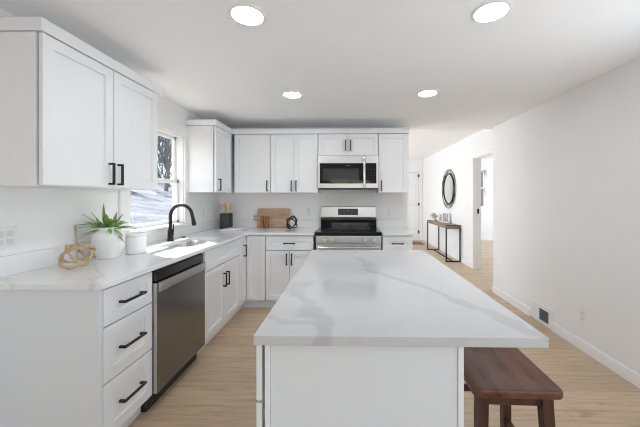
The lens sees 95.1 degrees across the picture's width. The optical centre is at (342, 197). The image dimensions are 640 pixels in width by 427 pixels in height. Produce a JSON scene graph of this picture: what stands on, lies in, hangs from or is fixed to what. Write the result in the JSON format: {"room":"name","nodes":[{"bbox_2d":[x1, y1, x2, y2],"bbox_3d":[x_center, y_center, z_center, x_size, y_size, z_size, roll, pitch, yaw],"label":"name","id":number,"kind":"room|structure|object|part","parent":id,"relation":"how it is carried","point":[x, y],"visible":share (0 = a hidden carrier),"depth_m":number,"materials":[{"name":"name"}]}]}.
{"room":"kitchen","nodes":[
{"label":"kitchen","id":0,"kind":"room"},
{"bbox_2d":[0,8,219,256],"bbox_3d":[-1.842,0.065,1.612,0.120,2.530,15.360,0,0,1],"label":"wall","id":1,"kind":"structure","parent":0,"point":[44,218],"depth_m":1.84,"materials":[{"name":"paint"}]},
{"bbox_2d":[0,226,16,249],"bbox_3d":[-1.779,0.215,1.536,0.008,0.116,0.118,0,0,1],"label":"wall outlet","id":2,"kind":"object","parent":1,"relation":"attached to","point":[8,235],"visible":1,"depth_m":1.55,"materials":[{"name":"plastic"}]},
{"bbox_2d":[7,231,13,236],"bbox_3d":[-1.777,0.193,1.559,0.004,0.030,0.033,0,0,1],"label":"socket","id":3,"kind":"object","parent":2,"relation":"attached to","point":[9,233],"depth_m":1.56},
{"bbox_2d":[7,239,13,244],"bbox_3d":[-1.777,0.237,1.559,0.004,0.030,0.033,0,0,1],"label":"socket","id":4,"kind":"object","parent":2,"relation":"attached to","point":[9,241],"depth_m":1.56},
{"bbox_2d":[73,225,82,242],"bbox_3d":[-1.772,0.245,1.956,0.008,0.116,0.072,0,0,1],"label":"wall outlet","id":5,"kind":"object","parent":1,"relation":"attached to","point":[79,230],"visible":0.8,"depth_m":1.96,"materials":[{"name":"plastic"}]},
{"bbox_2d":[0,17,162,189],"bbox_3d":[-1.591,-0.464,1.863,0.368,0.811,0.919,0,0,1],"label":"upper cabinet","id":6,"kind":"object","parent":1,"relation":"attached to","point":[73,116],"visible":1,"depth_m":1.56,"materials":[{"name":"paint"}]},
{"bbox_3d":[-1.456,-0.429,1.623,0.019,0.737,0.424,0,0,1],"label":"door","id":7,"kind":"part","parent":6,"relation":"part of","materials":[{"name":"paint"}]},
{"bbox_3d":[-1.607,-0.837,1.864,0.336,0.065,0.919,0,0,1],"label":"crown moulding","id":8,"kind":"part","parent":6,"relation":"part of","materials":[{"name":"paint"}]},
{"bbox_3d":[-1.426,-0.145,1.803,0.037,0.135,0.012,0,0,1],"label":"handle","id":9,"kind":"part","parent":6,"relation":"part of","materials":[{"name":"black metal"}]},
{"bbox_3d":[-1.425,-0.145,1.871,0.037,0.135,0.012,0,0,1],"label":"handle","id":10,"kind":"part","parent":6,"relation":"part of","materials":[{"name":"black metal"}]},
{"bbox_3d":[-1.449,-0.429,2.051,0.019,0.737,0.422,0,0,1],"label":"door","id":11,"kind":"part","parent":6,"relation":"part of","materials":[{"name":"paint"}]},
{"bbox_2d":[119,116,191,233],"bbox_3d":[-1.801,-0.233,2.807,0.160,1.075,1.030,0,0,1],"label":"window","id":12,"kind":"structure","parent":1,"relation":"in","point":[178,134],"depth_m":3.17,"materials":[{"name":"paint"}]},
{"bbox_3d":[-1.821,0.042,2.807,0.030,0.463,0.786,0,0,1],"label":"sash","id":13,"kind":"part","parent":12,"relation":"part of","materials":[{"name":"glass"}]},
{"bbox_3d":[-1.756,0.293,2.806,0.070,0.024,1.030,0,0,1],"label":"sill","id":14,"kind":"part","parent":12,"relation":"part of","materials":[{"name":"paint"}]},
{"bbox_3d":[-1.851,-0.404,2.808,0.030,0.508,0.786,0,0,1],"label":"sash","id":15,"kind":"part","parent":12,"relation":"part of","materials":[{"name":"paint"}]},
{"bbox_2d":[0,219,319,277],"bbox_3d":[-1.054,0.361,2.744,1.412,0.106,2.706,0,0,1],"label":"backsplash","id":16,"kind":"structure","parent":1,"relation":"attached to","point":[13,264],"depth_m":1.88,"materials":[{"name":"stone"}]},
{"bbox_2d":[186,126,234,192],"bbox_3d":[-1.559,-0.429,3.681,0.368,0.742,0.842,0,0,1],"label":"upper cabinet","id":17,"kind":"object","parent":1,"relation":"attached to","point":[211,149],"visible":0.96,"depth_m":3.26,"materials":[{"name":"paint"}]},
{"bbox_3d":[-1.424,-0.429,3.479,0.019,0.737,0.432,0,0,1],"label":"door","id":18,"kind":"part","parent":17,"relation":"part of","materials":[{"name":"paint"}]},
{"bbox_2d":[186,119,409,136],"bbox_3d":[-0.453,-0.837,3.659,2.578,0.065,0.851,0,0,1],"label":"crown molding","id":19,"kind":"structure","parent":17,"relation":"attached to","point":[197,122],"depth_m":3.67,"materials":[{"name":"paint"}]},
{"bbox_2d":[220,127,407,229],"bbox_3d":[-0.418,0.172,4.148,2.640,2.315,0.120,0,0,1],"label":"wall","id":20,"kind":"structure","parent":0,"point":[245,205],"depth_m":4.09,"materials":[{"name":"paint"}]},
{"bbox_2d":[235,134,270,192],"bbox_3d":[-1.149,-0.429,3.881,0.456,0.742,0.432,0,0,1],"label":"upper cabinet","id":21,"kind":"object","parent":20,"relation":"attached to","point":[252,152],"visible":0.95,"depth_m":3.71,"materials":[{"name":"paint"}]},
{"bbox_2d":[271,134,320,192],"bbox_3d":[-0.616,-0.429,3.871,0.605,0.742,0.432,0,0,1],"label":"upper cabinet","id":22,"kind":"object","parent":20,"relation":"attached to","point":[294,157],"visible":0.97,"depth_m":3.70,"materials":[{"name":"paint"}]},
{"bbox_3d":[-0.769,-0.429,3.704,0.295,0.737,0.019,0,0,1],"label":"door","id":23,"kind":"part","parent":22,"relation":"part of","materials":[{"name":"paint"}]},
{"bbox_3d":[-0.469,-0.429,3.698,0.296,0.737,0.019,0,0,1],"label":"door","id":24,"kind":"part","parent":22,"relation":"part of","materials":[{"name":"paint"}]},
{"bbox_2d":[306,207,310,214],"bbox_3d":[-0.484,0.195,4.085,0.072,0.116,0.008,0,0,1],"label":"wall outlet","id":25,"kind":"object","parent":20,"relation":"attached to","point":[308,209],"visible":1,"depth_m":4.08,"materials":[{"name":"plastic"}]},
{"bbox_2d":[318,134,377,154],"bbox_3d":[0.067,-0.664,3.859,0.757,0.272,0.432,0,0,1],"label":"upper cabinet","id":26,"kind":"object","parent":20,"relation":"attached to","point":[328,144],"visible":0.84,"depth_m":3.68,"materials":[{"name":"paint"}]},
{"bbox_3d":[-0.125,-0.664,3.692,0.371,0.267,0.019,0,0,1],"label":"door","id":27,"kind":"part","parent":26,"relation":"part of","materials":[{"name":"paint"}]},
{"bbox_2d":[318,155,378,189],"bbox_3d":[0.066,-0.311,3.775,0.752,0.418,0.452,0,0,1],"label":"microwave","id":28,"kind":"object","parent":26,"relation":"attached to","point":[335,172],"visible":1,"depth_m":3.61,"materials":[{"name":"silver metal"}]},
{"bbox_3d":[-0.008,-0.298,3.612,0.558,0.252,0.005,0,0,1],"label":"door glass","id":29,"kind":"part","parent":28,"relation":"part of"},
{"bbox_3d":[0.259,-0.310,3.578,0.025,0.359,0.064,0,0,1],"label":"handle","id":30,"kind":"part","parent":28,"relation":"part of","materials":[{"name":"metal"}]},
{"bbox_3d":[0.252,-0.664,3.686,0.372,0.267,0.019,0,0,1],"label":"door","id":31,"kind":"part","parent":26,"relation":"part of","materials":[{"name":"paint"}]},
{"bbox_2d":[387,207,391,215],"bbox_3d":[0.646,0.195,4.065,0.072,0.116,0.008,0,0,1],"label":"wall outlet","id":32,"kind":"object","parent":20,"relation":"attached to","point":[389,209],"visible":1,"depth_m":4.06,"materials":[{"name":"plastic"}]},
{"bbox_2d":[377,220,402,226],"bbox_3d":[0.656,0.361,4.061,0.366,0.106,0.012,0,0,1],"label":"backsplash","id":33,"kind":"structure","parent":20,"relation":"attached to","point":[380,223],"depth_m":4.05,"materials":[{"name":"stone"}]},
{"bbox_2d":[375,134,407,192],"bbox_3d":[0.638,-0.429,3.849,0.382,0.742,0.432,0,0,1],"label":"upper cabinet","id":34,"kind":"object","parent":20,"relation":"attached to","point":[392,148],"visible":0.94,"depth_m":3.68,"materials":[{"name":"paint"}]},
{"bbox_2d":[0,0,639,128],"bbox_3d":[0.253,-1.035,-0.955,4.400,0.100,10.300,0,0,1],"label":"ceiling","id":35,"kind":"structure","parent":0,"point":[352,63],"depth_m":1.99,"materials":[{"name":"paint"}]},
{"bbox_2d":[228,3,265,25],"bbox_3d":[-0.516,-0.981,1.577,0.196,0.007,0.196,0,0,1],"label":"recessed light","id":36,"kind":"object","parent":35,"relation":"in","point":[242,13],"visible":1,"depth_m":1.56,"materials":[{"name":"paint"}]},
{"bbox_2d":[231,7,262,24],"bbox_3d":[-0.516,-0.982,1.577,0.163,0.004,0.163,0,0,42],"label":"diffuser","id":37,"kind":"object","parent":36,"relation":"attached to","point":[242,15],"depth_m":1.57,"materials":[{"name":"white"}]},
{"bbox_2d":[282,91,301,98],"bbox_3d":[-0.486,-0.981,2.795,0.196,0.007,0.196,0,0,1],"label":"recessed light","id":38,"kind":"object","parent":35,"relation":"in","point":[288,94],"visible":1,"depth_m":2.78,"materials":[{"name":"white"}]},
{"bbox_2d":[284,92,300,97],"bbox_3d":[-0.486,-0.982,2.795,0.163,0.004,0.163,0,0,-40],"label":"diffuser","id":39,"kind":"object","parent":38,"relation":"attached to","point":[286,94],"depth_m":2.78,"materials":[{"name":"white"}]},
{"bbox_2d":[417,89,437,96],"bbox_3d":[0.797,-0.981,2.755,0.196,0.007,0.196,0,0,1],"label":"recessed light","id":40,"kind":"object","parent":35,"relation":"in","point":[428,92],"visible":1,"depth_m":2.75,"materials":[{"name":"white"}]},
{"bbox_2d":[419,91,436,95],"bbox_3d":[0.797,-0.982,2.755,0.163,0.004,0.163,0,0,-40],"label":"diffuser","id":41,"kind":"object","parent":40,"relation":"attached to","point":[421,93],"depth_m":2.75,"materials":[{"name":"white"}]},
{"bbox_2d":[471,0,511,22],"bbox_3d":[0.784,-0.981,1.548,0.196,0.007,0.196,0,0,1],"label":"recessed light","id":42,"kind":"object","parent":35,"relation":"in","point":[493,10],"visible":1,"depth_m":1.54,"materials":[{"name":"white"}]},
{"bbox_2d":[128,240,639,426],"bbox_3d":[1.829,1.390,1.618,9.600,0.120,15.500,0,0,1],"label":"floor","id":43,"kind":"structure","parent":0,"point":[218,389],"depth_m":2.04,"materials":[{"name":"brown wood"}]},
{"bbox_2d":[0,272,151,426],"bbox_3d":[-1.461,0.888,1.614,0.639,0.884,0.386,0,0,1],"label":"base cabinet","id":44,"kind":"object","parent":43,"relation":"on","point":[69,358],"visible":0.91,"depth_m":1.42,"materials":[{"name":"paint"}]},
{"bbox_3d":[-1.482,0.888,1.431,0.603,0.884,0.020,0,0,1],"label":"panel","id":45,"kind":"part","parent":44,"relation":"part of","materials":[{"name":"laminate"}]},
{"bbox_3d":[-1.186,1.075,1.619,0.019,0.281,0.358,0,0,1],"label":"drawer","id":46,"kind":"part","parent":44,"relation":"part of","materials":[{"name":"paint"}]},
{"bbox_3d":[-1.186,0.788,1.619,0.019,0.276,0.358,0,0,1],"label":"drawer","id":47,"kind":"part","parent":44,"relation":"part of","materials":[{"name":"paint"}]},
{"bbox_3d":[-1.186,0.550,1.619,0.019,0.185,0.358,0,0,1],"label":"drawer","id":48,"kind":"part","parent":44,"relation":"part of","materials":[{"name":"paint"}]},
{"bbox_3d":[-1.159,1.075,1.618,0.037,0.012,0.165,0,0,1],"label":"handle","id":49,"kind":"part","parent":44,"relation":"part of","materials":[{"name":"black metal"}]},
{"bbox_3d":[-1.159,0.788,1.618,0.037,0.012,0.165,0,0,1],"label":"handle","id":50,"kind":"part","parent":44,"relation":"part of","materials":[{"name":"black metal"}]},
{"bbox_3d":[-1.159,0.550,1.618,0.037,0.012,0.165,0,0,1],"label":"handle","id":51,"kind":"part","parent":44,"relation":"part of","materials":[{"name":"black metal"}]},
{"bbox_2d":[0,227,319,290],"bbox_3d":[-1.054,0.430,2.743,1.411,0.030,2.705,0,0,1],"label":"countertop","id":52,"kind":"structure","parent":44,"relation":"on","point":[100,274],"depth_m":1.78,"materials":[{"name":"stone"}]},
{"bbox_2d":[58,243,95,269],"bbox_3d":[-1.570,0.343,1.731,0.157,0.140,0.165,0,0,34],"label":"ornament","id":53,"kind":"object","parent":52,"relation":"on","point":[67,250],"visible":1,"depth_m":1.70,"materials":[{"name":"beige wicker"}]},
{"bbox_2d":[75,223,96,259],"bbox_3d":[-1.748,0.297,2.021,0.024,0.235,0.210,0,0,1],"label":"picture frame","id":54,"kind":"object","parent":52,"relation":"on","point":[88,223],"visible":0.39,"depth_m":1.92,"materials":[{"name":"wood"}]},
{"bbox_2d":[91,226,124,258],"bbox_3d":[-1.617,0.308,2.014,0.186,0.212,0.186,0,0,1],"label":"vase","id":55,"kind":"object","parent":52,"relation":"on","point":[107,245],"visible":0.91,"depth_m":1.95,"materials":[{"name":"white ceramic"}]},
{"bbox_2d":[79,203,138,243],"bbox_3d":[-1.610,0.178,1.993,0.291,0.275,0.254,0,0,24],"label":"spiky plant","id":56,"kind":"object","parent":55,"relation":"in","point":[107,222],"visible":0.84,"depth_m":1.98,"materials":[{"name":"green plant"}]},
{"bbox_2d":[125,232,146,254],"bbox_3d":[-1.542,0.340,2.177,0.133,0.150,0.133,0,0,1],"label":"canister","id":57,"kind":"object","parent":52,"relation":"on","point":[135,242],"visible":1,"depth_m":2.13,"materials":[{"name":"white ceramic"}]},
{"bbox_3d":[-1.542,0.273,2.177,0.133,0.017,0.133,0,0,1],"label":"lid","id":58,"kind":"part","parent":57,"relation":"part of","materials":[{"name":"white ceramic"}]},
{"bbox_2d":[167,203,195,240],"bbox_3d":[-1.543,0.236,2.791,0.277,0.358,0.063,0,0,1],"label":"faucet","id":59,"kind":"object","parent":52,"relation":"on","point":[170,232],"visible":1,"depth_m":2.78,"materials":[{"name":"black metal"}]},
{"bbox_3d":[-1.542,0.186,2.792,0.250,0.258,0.030,0,0,1],"label":"spout","id":60,"kind":"part","parent":59,"relation":"part of","materials":[{"name":"black metal"}]},
{"bbox_2d":[168,240,211,246],"bbox_3d":[-1.422,0.537,2.745,0.358,0.184,0.638,0,0,1],"label":"sink","id":61,"kind":"object","parent":52,"relation":"in","point":[193,242],"visible":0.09,"depth_m":3.00,"materials":[{"name":"metal"}]},
{"bbox_2d":[220,213,232,228],"bbox_3d":[-1.562,0.313,3.908,0.164,0.203,0.164,0,0,1],"label":"utensil crock","id":62,"kind":"object","parent":52,"relation":"on","point":[226,219],"visible":0.92,"depth_m":3.84,"materials":[{"name":"ceramic"}]},
{"bbox_2d":[218,227,248,230],"bbox_3d":[-1.390,0.404,3.715,0.340,0.022,0.230,0,0,-11],"label":"open book","id":63,"kind":"object","parent":52,"relation":"on","point":[231,228],"visible":1,"depth_m":3.63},
{"bbox_2d":[260,216,263,227],"bbox_3d":[-1.096,0.333,3.965,0.053,0.163,0.053,0,0,1],"label":"pepper mill","id":64,"kind":"object","parent":52,"relation":"on","point":[261,217],"visible":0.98,"depth_m":3.94,"materials":[{"name":"brown wood"}]},
{"bbox_2d":[265,216,268,227],"bbox_3d":[-1.031,0.333,3.964,0.053,0.163,0.053,0,0,1],"label":"pepper mill","id":65,"kind":"object","parent":52,"relation":"on","point":[266,217],"visible":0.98,"depth_m":3.95,"materials":[{"name":"brown wood"}]},
{"bbox_2d":[254,208,289,227],"bbox_3d":[-0.985,0.285,4.044,0.506,0.261,0.055,0,0,1],"label":"cutting board","id":66,"kind":"object","parent":52,"relation":"on","point":[277,216],"visible":0.91,"depth_m":4.04,"materials":[{"name":"brown wood"}]},
{"bbox_2d":[286,216,296,228],"bbox_3d":[-0.678,0.327,3.868,0.136,0.172,0.153,0,0,-19],"label":"ornament","id":67,"kind":"object","parent":52,"relation":"on","point":[290,218],"visible":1,"depth_m":3.84,"materials":[{"name":"black metal"}]},
{"bbox_2d":[141,253,205,411],"bbox_3d":[-1.438,0.891,2.113,0.612,0.878,0.607,0,0,1],"label":"dishwasher","id":68,"kind":"object","parent":43,"relation":"on","point":[178,288],"visible":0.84,"depth_m":2.00,"materials":[{"name":"silver metal"}]},
{"bbox_3d":[-1.175,0.494,2.110,0.034,0.064,0.604,0,0,1],"label":"control panel","id":69,"kind":"part","parent":68,"relation":"part of","materials":[{"name":"metal"}]},
{"bbox_3d":[-1.168,0.873,2.110,0.048,0.685,0.604,0,0,1],"label":"door","id":70,"kind":"part","parent":68,"relation":"part of","materials":[{"name":"silver metal"}]},
{"bbox_3d":[-1.140,0.564,2.109,0.016,0.063,0.580,0,0,1],"label":"handle","id":71,"kind":"part","parent":68,"relation":"part of","materials":[{"name":"silver metal"}]},
{"bbox_2d":[197,239,239,353],"bbox_3d":[-1.438,0.888,2.840,0.636,0.884,0.834,0,0,1],"label":"base cabinet","id":72,"kind":"object","parent":43,"relation":"on","point":[222,271],"visible":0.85,"depth_m":2.79,"materials":[{"name":"paint"}]},
{"bbox_3d":[-1.168,0.928,2.658,0.019,0.574,0.391,0,0,1],"label":"door","id":73,"kind":"part","parent":72,"relation":"part of","materials":[{"name":"paint"}]},
{"bbox_3d":[-1.165,0.545,2.855,0.019,0.176,0.785,0,0,1],"label":"drawer","id":74,"kind":"part","parent":72,"relation":"part of","materials":[{"name":"paint"}]},
{"bbox_3d":[-1.161,0.928,3.053,0.019,0.574,0.389,0,0,1],"label":"door","id":75,"kind":"part","parent":72,"relation":"part of","materials":[{"name":"paint"}]},
{"bbox_2d":[233,235,266,315],"bbox_3d":[-1.329,0.888,3.677,0.825,0.884,0.843,0,0,1],"label":"base cabinet","id":76,"kind":"object","parent":43,"relation":"on","point":[252,254],"visible":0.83,"depth_m":3.46,"materials":[{"name":"paint"}]},
{"bbox_3d":[-1.156,0.837,3.354,0.019,0.763,0.196,0,0,1],"label":"door","id":77,"kind":"part","parent":76,"relation":"part of","materials":[{"name":"paint"}]},
{"bbox_3d":[-1.032,0.837,3.463,0.218,0.763,0.019,0,0,1],"label":"door","id":78,"kind":"part","parent":76,"relation":"part of","materials":[{"name":"paint"}]},
{"bbox_2d":[266,234,315,307],"bbox_3d":[-0.628,0.888,3.748,0.570,0.884,0.676,0,0,1],"label":"base cabinet","id":79,"kind":"object","parent":43,"relation":"on","point":[285,254],"visible":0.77,"depth_m":3.45,"materials":[{"name":"paint"}]},
{"bbox_3d":[-0.774,0.923,3.458,0.278,0.584,0.019,0,0,1],"label":"door","id":80,"kind":"part","parent":79,"relation":"part of","materials":[{"name":"paint"}]},
{"bbox_3d":[-0.633,0.540,3.456,0.561,0.166,0.019,0,0,1],"label":"drawer","id":81,"kind":"part","parent":79,"relation":"part of","materials":[{"name":"paint"}]},
{"bbox_3d":[-0.491,0.923,3.454,0.278,0.584,0.019,0,0,1],"label":"door","id":82,"kind":"part","parent":79,"relation":"part of","materials":[{"name":"paint"}]},
{"bbox_2d":[316,206,380,249],"bbox_3d":[0.069,0.728,3.700,0.766,1.205,0.733,0,0,1],"label":"range","id":83,"kind":"object","parent":43,"relation":"on","point":[342,227],"visible":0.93,"depth_m":3.66,"materials":[{"name":"silver metal"}]},
{"bbox_3d":[0.074,0.295,4.011,0.760,0.026,0.010,0,0,1],"label":"vent trim","id":84,"kind":"part","parent":83,"relation":"part of","materials":[{"name":"black plastic"}]},
{"bbox_3d":[0.064,0.820,3.407,0.756,0.551,0.033,0,0,1],"label":"oven door","id":85,"kind":"part","parent":83,"relation":"part of","materials":[{"name":"silver metal"}]},
{"bbox_3d":[0.063,0.578,3.363,0.700,0.027,0.059,0,0,1],"label":"handle","id":86,"kind":"part","parent":83,"relation":"part of","materials":[{"name":"metal"}]},
{"bbox_2d":[316,227,380,235],"bbox_3d":[0.069,0.424,3.700,0.766,0.044,0.619,0,0,1],"label":"cooktop","id":87,"kind":"object","parent":83,"relation":"in","point":[322,231],"depth_m":3.44,"materials":[{"name":"black glass"}]},
{"bbox_3d":[0.064,0.490,3.406,0.760,0.086,0.036,0,0,1],"label":"control panel","id":88,"kind":"part","parent":83,"relation":"part of","materials":[{"name":"silver metal"}]},
{"bbox_2d":[256,345,463,426],"bbox_3d":[0.043,0.888,1.576,0.670,0.884,1.377,0,0,1],"label":"base cabinet","id":89,"kind":"object","parent":43,"relation":"on","point":[297,386],"visible":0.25,"depth_m":0.89,"materials":[{"name":"paint"}]},
{"bbox_3d":[-0.255,0.541,1.125,0.018,0.173,0.446,0,0,1],"label":"drawer","id":90,"kind":"part","parent":89,"relation":"part of","materials":[{"name":"paint"}]},
{"bbox_3d":[-0.255,0.926,1.125,0.018,0.579,0.446,0,0,1],"label":"door","id":91,"kind":"part","parent":89,"relation":"part of","materials":[{"name":"paint"}]},
{"bbox_3d":[-0.231,0.888,0.901,0.016,0.884,0.018,0,0,1],"label":"corner post","id":92,"kind":"part","parent":89,"relation":"part of","materials":[{"name":"paint"}]},
{"bbox_2d":[253,250,548,347],"bbox_3d":[0.182,0.430,1.583,0.880,0.030,1.428,0,0,1],"label":"countertop","id":93,"kind":"structure","parent":89,"relation":"on","point":[399,298],"depth_m":1.10,"materials":[{"name":"stone"}]},
{"bbox_3d":[0.357,0.888,0.891,0.018,0.884,0.018,0,0,1],"label":"corner post","id":94,"kind":"part","parent":89,"relation":"part of","materials":[{"name":"paint"}]},
{"bbox_2d":[381,234,411,249],"bbox_3d":[0.646,0.888,3.726,0.354,0.884,0.676,0,0,1],"label":"base cabinet","id":95,"kind":"object","parent":43,"relation":"on","point":[387,242],"visible":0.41,"depth_m":3.42,"materials":[{"name":"paint"}]},
{"bbox_2d":[377,227,413,235],"bbox_3d":[0.650,0.430,3.733,0.366,0.030,0.667,0,0,1],"label":"countertop","id":96,"kind":"structure","parent":95,"relation":"on","point":[385,231],"depth_m":3.55,"materials":[{"name":"stone"}]},
{"bbox_2d":[412,242,424,244],"bbox_3d":[1.948,1.324,8.452,0.700,0.012,0.470,0,0,1],"label":"doormat","id":97,"kind":"object","parent":43,"relation":"on","point":[413,243],"visible":0.48,"depth_m":8.35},
{"bbox_2d":[427,220,460,261],"bbox_3d":[2.275,0.950,6.706,0.304,0.760,1.444,0,0,1],"label":"console table","id":98,"kind":"object","parent":43,"relation":"on","point":[446,226],"visible":0.98,"depth_m":6.01,"materials":[{"name":"brown wood"}]},
{"bbox_2d":[441,212,449,222],"bbox_3d":[2.332,0.458,6.639,0.170,0.228,0.063,0,0,41],"label":"photo frame","id":99,"kind":"object","parent":98,"relation":"on","point":[445,216],"visible":1,"depth_m":6.64,"materials":[{"name":"plastic"}]},
{"bbox_2d":[443,213,447,221],"bbox_3d":[2.333,0.458,6.640,0.126,0.184,0.048,0,0,41],"label":"print","id":100,"kind":"object","parent":99,"relation":"attached to","point":[445,215],"depth_m":6.64},
{"bbox_3d":[2.123,0.985,6.006,0.024,0.690,0.024,0,0,1],"label":"leg","id":101,"kind":"part","parent":98,"relation":"part of","materials":[{"name":"black metal"}]},
{"bbox_3d":[2.275,0.606,6.706,0.304,0.072,1.444,0,0,1],"label":"trim","id":102,"kind":"part","parent":98,"relation":"part of","materials":[{"name":"wood"}]},
{"bbox_3d":[2.403,0.985,6.001,0.024,0.690,0.024,0,0,1],"label":"leg","id":103,"kind":"part","parent":98,"relation":"part of","materials":[{"name":"black metal"}]},
{"bbox_2d":[464,347,562,426],"bbox_3d":[0.669,1.025,1.288,0.336,0.611,0.410,0,0,2],"label":"stool","id":104,"kind":"object","parent":43,"relation":"on","point":[505,377],"visible":0.72,"depth_m":1.15,"materials":[{"name":"brown wood"}]},
{"bbox_3d":[0.532,1.047,1.129,0.060,0.566,0.072,0,0,2],"label":"leg","id":105,"kind":"part","parent":104,"relation":"part of","materials":[{"name":"brown wood"}]},
{"bbox_3d":[0.805,1.047,1.448,0.060,0.566,0.072,0,0,2],"label":"leg","id":106,"kind":"part","parent":104,"relation":"part of","materials":[{"name":"brown wood"}]},
{"bbox_3d":[0.669,0.739,1.288,0.336,0.039,0.410,0,0,2],"label":"seat","id":107,"kind":"part","parent":104,"relation":"part of","materials":[{"name":"brown wood"}]},
{"bbox_3d":[0.790,1.047,1.117,0.060,0.566,0.072,0,0,2],"label":"leg","id":108,"kind":"part","parent":104,"relation":"part of","materials":[{"name":"brown wood"}]},
{"bbox_2d":[408,129,492,158],"bbox_3d":[2.252,-1.230,6.692,8.130,0.100,5.060,0,0,1],"label":"ceiling","id":109,"kind":"structure","parent":0,"point":[422,144],"depth_m":6.06,"materials":[{"name":"paint"}]},
{"bbox_2d":[408,159,492,239],"bbox_3d":[2.295,0.075,9.151,8.130,2.510,0.140,0,0,1],"label":"wall","id":110,"kind":"structure","parent":0,"point":[486,214],"depth_m":9.04,"materials":[{"name":"paint"}]},
{"bbox_2d":[408,169,421,239],"bbox_3d":[1.949,0.220,9.083,1.000,2.220,0.148,0,0,1],"label":"door","id":111,"kind":"structure","parent":110,"relation":"in","point":[413,175],"depth_m":9.11,"materials":[{"name":"paint"}]},
{"bbox_2d":[481,168,488,208],"bbox_3d":[4.249,-0.280,9.097,0.520,1.260,0.180,0,0,1],"label":"window","id":112,"kind":"structure","parent":110,"relation":"in","point":[485,171],"depth_m":9.03,"materials":[{"name":"paint"}]},
{"bbox_3d":[4.250,-0.554,9.137,0.356,0.568,0.030,0,0,1],"label":"sash","id":113,"kind":"part","parent":112,"relation":"part of","materials":[{"name":"paint"}]},
{"bbox_3d":[4.250,0.004,9.107,0.356,0.628,0.030,0,0,1],"label":"sash","id":114,"kind":"part","parent":112,"relation":"part of","materials":[{"name":"paint"}]},
{"bbox_2d":[481,237,492,239],"bbox_3d":[4.408,1.275,9.037,3.600,0.110,0.014,0,0,1],"label":"baseboard","id":115,"kind":"structure","parent":110,"relation":"attached to","point":[482,238],"depth_m":9.03,"materials":[{"name":"paint"}]},
{"bbox_2d":[410,128,492,129],"bbox_3d":[0.344,-1.083,4.225,4.400,0.195,0.060,0,0,1],"label":"wall header","id":116,"kind":"structure","parent":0,"point":[448,128],"depth_m":4.17,"materials":[{"name":"paint"}]},
{"bbox_2d":[423,129,492,262],"bbox_3d":[2.505,0.075,6.587,0.120,2.510,4.980,0,0,1],"label":"wall","id":117,"kind":"structure","parent":0,"point":[456,157],"depth_m":6.46,"materials":[{"name":"paint"}]},
{"bbox_2d":[423,238,470,267],"bbox_3d":[2.451,1.285,7.288,0.014,0.090,3.580,0,0,1],"label":"baseboard","id":118,"kind":"structure","parent":117,"relation":"attached to","point":[449,253],"depth_m":6.61,"materials":[{"name":"paint"}]},
{"bbox_2d":[442,169,455,207],"bbox_3d":[2.426,-0.199,6.718,0.027,0.905,0.909,0,0,1],"label":"wall mirror","id":119,"kind":"object","parent":117,"relation":"attached to","point":[448,183],"visible":1,"depth_m":6.73,"materials":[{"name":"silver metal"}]},
{"bbox_3d":[2.435,-0.195,6.718,0.008,0.670,0.670,0,0,1],"label":"glass","id":120,"kind":"part","parent":119,"relation":"part of","materials":[{"name":"silver mirror"}]},
{"bbox_2d":[471,146,492,268],"bbox_3d":[2.470,0.255,5.008,0.140,2.150,0.980,0,0,1],"label":"door frame","id":121,"kind":"structure","parent":117,"relation":"in","point":[476,157],"depth_m":5.39,"materials":[{"name":"paint"}]},
{"bbox_2d":[493,57,639,374],"bbox_3d":[2.168,0.172,-1.018,0.290,2.315,10.240,0,0,1],"label":"wall","id":122,"kind":"structure","parent":0,"point":[566,168],"depth_m":2.60,"materials":[{"name":"paint"}]},
{"bbox_2d":[530,299,552,327],"bbox_3d":[2.087,1.218,3.082,0.014,0.176,0.348,0,0,1],"label":"air vent","id":123,"kind":"object","parent":122,"relation":"in","point":[540,312],"visible":1,"depth_m":3.06,"materials":[{"name":"paint"}]},
{"bbox_2d":[492,285,639,388],"bbox_3d":[2.162,1.285,-0.911,0.304,0.090,10.054,0,0,1],"label":"baseboard","id":124,"kind":"structure","parent":122,"relation":"attached to","point":[609,362],"depth_m":2.48,"materials":[{"name":"paint"}]},
{"bbox_2d":[579,308,585,323],"bbox_3d":[2.080,1.030,2.539,0.008,0.116,0.072,0,0,1],"label":"wall outlet","id":125,"kind":"object","parent":122,"relation":"attached to","point":[582,313],"visible":1,"depth_m":2.54,"materials":[{"name":"plastic"}]},
{"label":"outside","id":126,"kind":"structure","parent":0,"visible":0},
{"bbox_2d":[130,183,171,224],"bbox_3d":[-22.847,-0.553,20.402,42.000,4.374,52.000,0,0,1],"label":"hillside","id":127,"kind":"structure","parent":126,"point":[146,206],"depth_m":19.64,"materials":[{"name":"snow"}]},
{"bbox_2d":[158,136,171,190],"bbox_3d":[-20.159,-5.469,33.621,2.650,9.736,5.013,0,0,36],"label":"bare tree","id":128,"kind":"object","parent":127,"relation":"on","point":[164,159],"visible":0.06,"depth_m":33.61,"materials":[{"name":"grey plant"}]},
{"bbox_2d":[158,136,171,178],"bbox_3d":[-32.188,-7.759,45.583,7.233,10.474,36.443,0,0,1],"label":"thicket","id":129,"kind":"object","parent":127,"relation":"on","point":[160,162],"visible":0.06,"depth_m":50.55,"materials":[{"name":"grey plant"}]},
{"bbox_2d":[161,137,171,186],"bbox_3d":[-24.855,-5.784,40.984,1.955,8.834,3.977,0,0,-12],"label":"bare tree","id":130,"kind":"object","parent":127,"relation":"on","point":[164,138],"visible":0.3,"depth_m":41.09,"materials":[{"name":"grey plant"}]},
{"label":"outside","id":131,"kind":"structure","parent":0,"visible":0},
{"bbox_3d":[21.328,1.760,7.129,47.600,0.340,105.000,0,0,1],"label":"yard","id":132,"kind":"structure","parent":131,"visible":0},
{"bbox_2d":[481,172,483,205],"bbox_3d":[6.357,-2.200,20.392,10.600,7.600,7.800,0,0,1],"label":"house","id":133,"kind":"structure","parent":132,"relation":"on","point":[482,190],"depth_m":16.86,"materials":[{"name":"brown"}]}
]}

